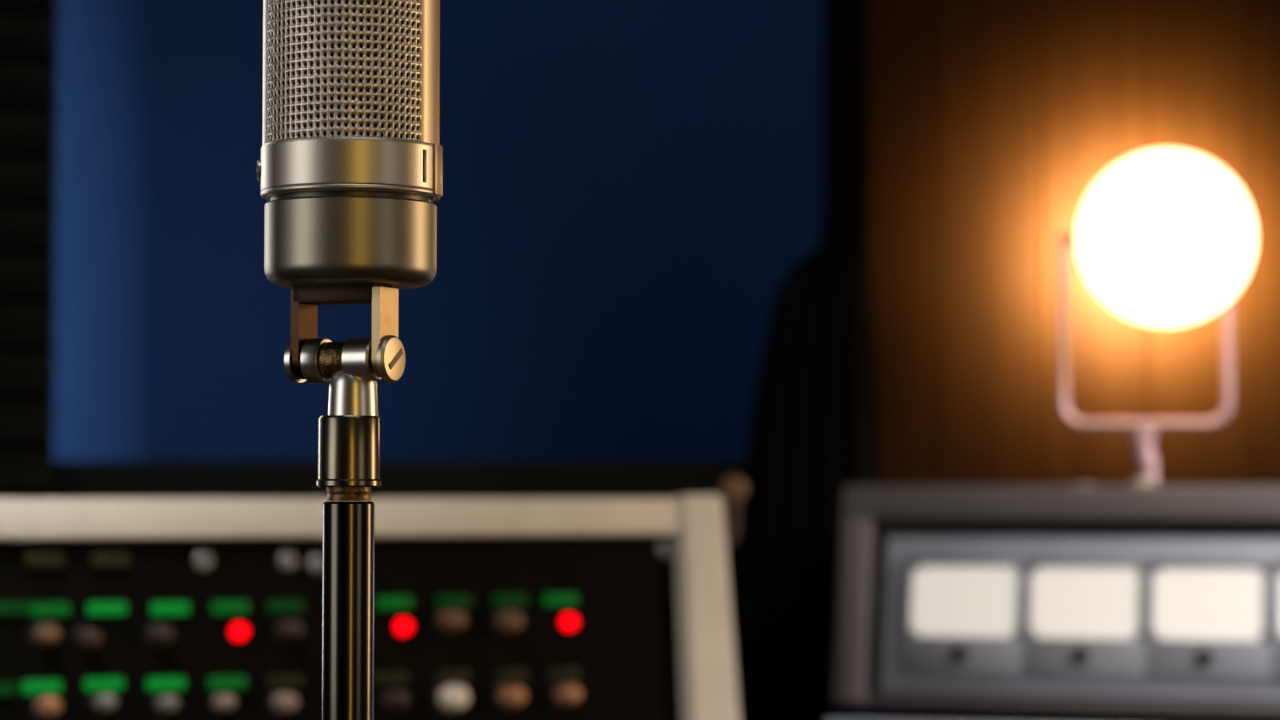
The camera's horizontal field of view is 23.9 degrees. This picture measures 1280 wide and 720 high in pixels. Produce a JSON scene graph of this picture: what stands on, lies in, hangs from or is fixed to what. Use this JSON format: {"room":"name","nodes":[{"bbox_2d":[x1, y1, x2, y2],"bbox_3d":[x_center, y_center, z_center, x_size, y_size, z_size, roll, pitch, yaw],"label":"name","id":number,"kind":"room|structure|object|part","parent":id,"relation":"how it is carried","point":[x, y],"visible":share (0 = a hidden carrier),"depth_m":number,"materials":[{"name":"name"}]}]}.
{"room":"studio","nodes":[
{"label":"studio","id":0,"kind":"room"},
{"bbox_2d":[54,0,146,460],"bbox_3d":[-0.698,-0.065,3.031,0.060,2.600,1.168,0,-3,8],"label":"wall","id":1,"kind":"structure","parent":0,"point":[102,44],"depth_m":3.44,"materials":[{"name":"blue paint"}]},
{"bbox_2d":[48,17,744,637],"bbox_3d":[-0.921,-0.092,2.432,2.158,2.600,0.050,0,-3,0],"label":"wall","id":2,"kind":"structure","parent":0,"point":[72,479],"depth_m":2.40,"materials":[{"name":"paint"}]},
{"bbox_2d":[144,0,821,460],"bbox_3d":[0.000,-0.037,3.655,4.000,2.600,0.100,0,-3,0],"label":"wall","id":3,"kind":"structure","parent":0,"point":[632,189],"depth_m":3.61,"materials":[{"name":"blue paint"}]},
{"bbox_2d":[822,0,1279,485],"bbox_3d":[1.074,-0.092,2.421,1.852,2.600,0.070,0,-3,0],"label":"wall","id":4,"kind":"structure","parent":0,"point":[993,124],"depth_m":2.39,"materials":[{"name":"brown wood"}]},
{"bbox_3d":[0.000,1.196,0.998,4.200,0.100,5.300,0,-3,0],"label":"floor","id":5,"kind":"structure","parent":0,"visible":0},
{"bbox_2d":[0,0,57,497],"bbox_3d":[-0.957,-0.040,2.381,0.987,2.507,0.045,0,-3,0],"label":"slatted panel","id":6,"kind":"object","parent":5,"relation":"on","point":[28,41],"visible":0.71,"depth_m":2.38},
{"bbox_2d":[316,415,380,719],"bbox_3d":[-0.082,0.576,0.828,0.260,1.122,0.260,0,-3,0],"label":"microphone stand","id":7,"kind":"object","parent":5,"relation":"on","point":[348,445],"visible":1,"depth_m":0.84,"materials":[{"name":"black metal"}]},
{"bbox_2d":[257,0,442,415],"bbox_3d":[-0.082,-0.105,0.859,0.052,0.247,0.051,0,-3,0],"label":"microphone","id":8,"kind":"object","parent":7,"relation":"on","point":[350,165],"visible":1,"depth_m":0.84,"materials":[{"name":"silver metal"}]},
{"bbox_3d":[-0.105,-0.135,0.862,0.004,0.154,0.024,0,-3,5],"label":"rail","id":9,"kind":"part","parent":8,"relation":"part of","materials":[{"name":"silver metal"}]},
{"bbox_2d":[266,0,421,141],"bbox_3d":[-0.082,-0.135,0.860,0.050,0.151,0.050,0,-3,0],"label":"grille","id":10,"kind":"object","parent":8,"relation":"attached to","point":[337,70],"depth_m":0.84,"materials":[{"name":"metal"}]},
{"bbox_3d":[-0.081,0.009,0.853,0.014,0.017,0.014,0,-3,0],"label":"stem","id":11,"kind":"part","parent":8,"relation":"part of","materials":[{"name":"metal"}]},
{"bbox_2d":[341,337,381,380],"bbox_3d":[-0.078,0.000,0.851,0.009,0.012,0.012,-1,-3,25],"label":"joint","id":12,"kind":"object","parent":8,"relation":"in","point":[361,358],"depth_m":0.85,"materials":[{"name":"metal"}]},
{"bbox_3d":[-0.059,-0.135,0.857,0.004,0.154,0.022,0,-3,7],"label":"rail","id":13,"kind":"part","parent":8,"relation":"part of","materials":[{"name":"gold metal"}]},
{"bbox_3d":[0.050,0.750,1.786,2.400,0.860,1.035,0,-3,0],"label":"desk","id":14,"kind":"object","parent":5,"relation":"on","visible":0},
{"bbox_2d":[0,476,746,719],"bbox_3d":[-0.251,0.195,1.815,0.687,0.252,0.246,1,-3,-30],"label":"mixing console","id":15,"kind":"object","parent":14,"relation":"on","point":[111,608],"visible":0.98,"depth_m":1.77,"materials":[{"name":"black metal"}]},
{"bbox_3d":[-0.325,0.151,1.660,0.012,0.013,0.018,1,-3,-30],"label":"knob","id":16,"kind":"part","parent":15,"relation":"part of","materials":[{"name":"brown plastic"}]},
{"bbox_3d":[-0.323,0.190,1.654,0.012,0.012,0.018,1,-3,-30],"label":"knob","id":17,"kind":"part","parent":15,"relation":"part of","materials":[{"name":"orange metal"}]},
{"bbox_3d":[-0.304,0.154,1.671,0.011,0.012,0.018,1,-3,-30],"label":"knob","id":18,"kind":"part","parent":15,"relation":"part of","materials":[{"name":"plastic"}]},
{"bbox_3d":[-0.295,0.190,1.670,0.010,0.011,0.018,1,-3,-30],"label":"knob","id":19,"kind":"part","parent":15,"relation":"part of","materials":[{"name":"white plastic"}]},
{"bbox_3d":[-0.268,0.154,1.693,0.011,0.012,0.018,1,-3,-30],"label":"knob","id":20,"kind":"part","parent":15,"relation":"part of","materials":[{"name":"plastic"}]},
{"bbox_3d":[-0.264,0.192,1.688,0.010,0.011,0.018,1,-3,-30],"label":"knob","id":21,"kind":"part","parent":15,"relation":"part of","materials":[{"name":"white plastic"}]},
{"bbox_2d":[193,551,213,569],"bbox_3d":[-0.248,0.114,1.719,0.012,0.011,0.004,1,-3,-30],"label":"knob","id":22,"kind":"object","parent":15,"relation":"attached to","point":[202,560],"depth_m":1.72,"materials":[{"name":"silver metal"}]},
{"bbox_3d":[-0.234,0.194,1.705,0.010,0.011,0.018,1,-3,-30],"label":"knob","id":23,"kind":"part","parent":15,"relation":"part of","materials":[{"name":"plastic"}]},
{"bbox_2d":[230,623,247,639],"bbox_3d":[-0.227,0.155,1.721,0.009,0.010,0.008,1,-3,-30],"label":"lamp","id":24,"kind":"object","parent":15,"relation":"on","point":[238,631],"depth_m":1.72,"materials":[{"name":"red plastic"}]},
{"bbox_3d":[-0.202,0.196,1.723,0.012,0.013,0.018,1,-3,-30],"label":"knob","id":25,"kind":"part","parent":15,"relation":"part of","materials":[{"name":"beige plastic"}]},
{"bbox_2d":[277,551,297,569],"bbox_3d":[-0.203,0.116,1.745,0.012,0.011,0.004,1,-3,-30],"label":"knob","id":26,"kind":"object","parent":15,"relation":"attached to","point":[286,560],"depth_m":1.74,"materials":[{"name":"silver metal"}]},
{"bbox_3d":[-0.200,0.155,1.732,0.011,0.012,0.018,1,-3,-30],"label":"knob","id":27,"kind":"part","parent":15,"relation":"part of","materials":[{"name":"plastic"}]},
{"bbox_2d":[307,554,321,572],"bbox_3d":[-0.187,0.118,1.754,0.012,0.011,0.004,1,-3,-30],"label":"knob","id":28,"kind":"object","parent":15,"relation":"attached to","point":[314,561],"depth_m":1.75,"materials":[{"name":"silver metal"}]},
{"bbox_3d":[-0.240,0.091,1.728,0.616,0.024,0.016,1,-3,-30],"label":"rail","id":29,"kind":"part","parent":15,"relation":"part of","materials":[{"name":"beige metal"}]},
{"bbox_3d":[-0.223,0.197,1.723,0.585,0.201,0.029,1,-3,-30],"label":"panel","id":30,"kind":"part","parent":15,"relation":"part of","materials":[{"name":"black metal"}]},
{"bbox_3d":[-0.141,0.198,1.758,0.011,0.012,0.018,1,-3,-30],"label":"knob","id":31,"kind":"part","parent":15,"relation":"part of","materials":[{"name":"black plastic"}]},
{"bbox_2d":[395,619,411,634],"bbox_3d":[-0.138,0.157,1.773,0.009,0.010,0.009,1,-3,-30],"label":"lamp","id":32,"kind":"object","parent":15,"relation":"on","point":[402,626],"depth_m":1.77,"materials":[{"name":"red plastic"}]},
{"bbox_3d":[-0.110,0.154,1.784,0.013,0.014,0.018,1,-3,-30],"label":"knob","id":33,"kind":"part","parent":15,"relation":"part of","materials":[{"name":"brown plastic"}]},
{"bbox_3d":[-0.109,0.199,1.777,0.016,0.016,0.018,1,-3,-30],"label":"knob","id":34,"kind":"part","parent":15,"relation":"part of","materials":[{"name":"white plastic"}]},
{"bbox_3d":[-0.077,0.157,1.803,0.013,0.014,0.018,1,-3,-30],"label":"knob","id":35,"kind":"part","parent":15,"relation":"part of","materials":[{"name":"brown plastic"}]},
{"bbox_3d":[-0.076,0.200,1.796,0.014,0.014,0.018,1,-3,-30],"label":"knob","id":36,"kind":"part","parent":15,"relation":"part of","materials":[{"name":"orange metal"}]},
{"bbox_3d":[-0.043,0.201,1.815,0.013,0.014,0.018,1,-3,-30],"label":"knob","id":37,"kind":"part","parent":15,"relation":"part of","materials":[{"name":"orange metal"}]},
{"bbox_2d":[561,614,577,629],"bbox_3d":[-0.042,0.159,1.828,0.009,0.010,0.008,1,-3,-30],"label":"lamp","id":38,"kind":"object","parent":15,"relation":"on","point":[568,621],"depth_m":1.83,"materials":[{"name":"red plastic"}]},
{"bbox_3d":[0.041,0.202,1.868,0.039,0.236,0.046,1,-3,-30],"label":"rail","id":39,"kind":"part","parent":15,"relation":"part of","materials":[{"name":"beige metal"}]},
{"bbox_2d":[831,708,1082,719],"bbox_3d":[0.450,0.291,2.074,0.640,0.082,0.144,-1,-3,18],"label":"equipment case","id":40,"kind":"object","parent":14,"relation":"on","point":[863,714],"visible":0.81,"depth_m":2.13,"materials":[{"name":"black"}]},
{"bbox_2d":[832,483,1279,719],"bbox_3d":[0.455,0.170,2.131,0.620,0.166,0.154,-1,-3,18],"label":"housing","id":41,"kind":"object","parent":40,"relation":"on","point":[1084,601],"visible":1,"depth_m":2.12,"materials":[{"name":"black metal"}]},
{"bbox_3d":[0.438,0.178,2.079,0.554,0.110,0.030,-1,-3,18],"label":"meter panel","id":42,"kind":"part","parent":41,"relation":"part of","materials":[{"name":"grey metal"}]},
{"bbox_2d":[1057,150,1254,484],"bbox_3d":[0.370,-0.027,2.164,0.128,0.239,0.185,0,-3,0],"label":"globe lamp","id":43,"kind":"object","parent":41,"relation":"on","point":[1164,237],"visible":0.99,"depth_m":2.10,"materials":[{"name":"white glass"}]},
{"bbox_3d":[0.372,-0.086,2.136,0.124,0.124,0.124,0,-3,0],"label":"globe","id":44,"kind":"part","parent":43,"relation":"part of","materials":[{"name":"white glass"}]},
{"bbox_3d":[0.000,-1.502,1.118,4.200,0.100,5.300,0,-3,0],"label":"ceiling","id":45,"kind":"structure","parent":0,"visible":0},
{"bbox_2d":[734,0,881,719],"bbox_3d":[0.220,-0.100,2.362,0.400,2.590,0.034,0,-3,0],"label":"drape","id":46,"kind":"object","parent":45,"relation":"hanging from","point":[814,429],"visible":0.91,"depth_m":2.35,"materials":[{"name":"grey fabric"}]}
]}

